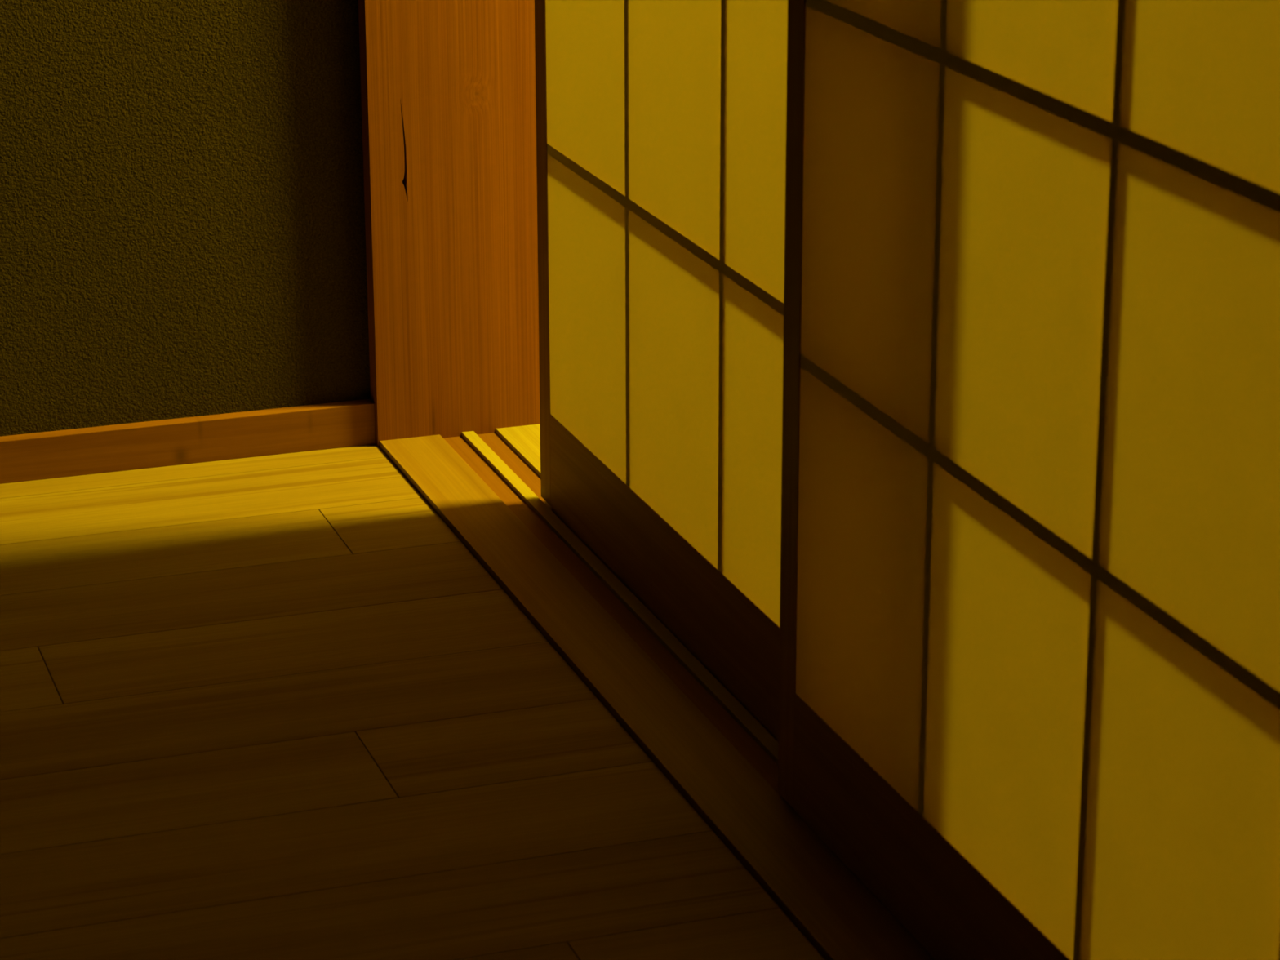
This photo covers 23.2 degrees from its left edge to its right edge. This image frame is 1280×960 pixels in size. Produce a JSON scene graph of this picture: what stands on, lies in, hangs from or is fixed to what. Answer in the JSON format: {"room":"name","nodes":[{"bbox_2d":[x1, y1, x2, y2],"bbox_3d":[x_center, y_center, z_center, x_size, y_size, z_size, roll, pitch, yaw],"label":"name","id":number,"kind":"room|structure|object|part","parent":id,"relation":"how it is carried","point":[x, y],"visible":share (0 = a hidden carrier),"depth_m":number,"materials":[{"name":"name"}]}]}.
{"room":"traditional dwelling","nodes":[
{"label":"traditional dwelling","id":0,"kind":"room"},
{"bbox_2d":[0,0,370,436],"bbox_3d":[-0.869,-1.093,2.379,1.310,2.370,0.090,-6,20,-18],"label":"wall","id":1,"kind":"structure","parent":0,"point":[183,231],"depth_m":2.78,"materials":[{"name":"paint"}]},
{"bbox_2d":[0,399,375,484],"bbox_3d":[-0.810,0.009,2.712,1.191,0.040,0.016,-6,20,-18],"label":"baseboard","id":2,"kind":"structure","parent":1,"relation":"attached to","point":[283,430],"depth_m":2.83,"materials":[{"name":"brown wood"}]},
{"bbox_2d":[358,0,539,447],"bbox_3d":[-0.183,-1.171,2.594,0.172,2.362,0.120,-6,20,-18],"label":"wooden post","id":3,"kind":"object","parent":1,"relation":"attached to","point":[448,86],"visible":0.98,"depth_m":2.84,"materials":[{"name":"brown wood"}]},
{"bbox_2d":[0,444,825,959],"bbox_3d":[-0.202,0.592,1.062,1.192,0.015,3.711,-6,20,-18],"label":"floor","id":4,"kind":"structure","parent":0,"point":[272,707],"depth_m":2.21,"materials":[{"name":"brown wood"}]},
{"bbox_2d":[379,423,934,959],"bbox_3d":[0.129,0.234,2.127,0.170,0.030,1.766,-6,20,-18],"label":"sill","id":5,"kind":"structure","parent":4,"relation":"on","point":[486,488],"depth_m":2.34,"materials":[{"name":"brown wood"}]},
{"bbox_2d":[534,0,787,741],"bbox_3d":[0.068,-0.686,2.068,0.030,1.761,0.867,-6,20,-18],"label":"screen","id":6,"kind":"object","parent":5,"relation":"on","point":[661,124],"visible":0.55,"depth_m":2.35,"materials":[{"name":"paper"}]},
{"bbox_3d":[0.070,0.106,2.335,0.030,0.089,0.811,-6,20,-18],"label":"rail","id":7,"kind":"part","parent":6,"relation":"part of","materials":[{"name":"brown wood"}]},
{"bbox_2d":[777,0,1279,959],"bbox_3d":[0.249,-0.487,1.475,0.030,1.761,0.867,-6,20,-18],"label":"screen","id":8,"kind":"object","parent":5,"relation":"on","point":[1028,670],"visible":1,"depth_m":1.70,"materials":[{"name":"paper"}]},
{"bbox_3d":[0.251,0.305,1.742,0.030,0.089,0.811,-6,20,-18],"label":"rail","id":9,"kind":"part","parent":8,"relation":"part of","materials":[{"name":"brown wood"}]}
]}

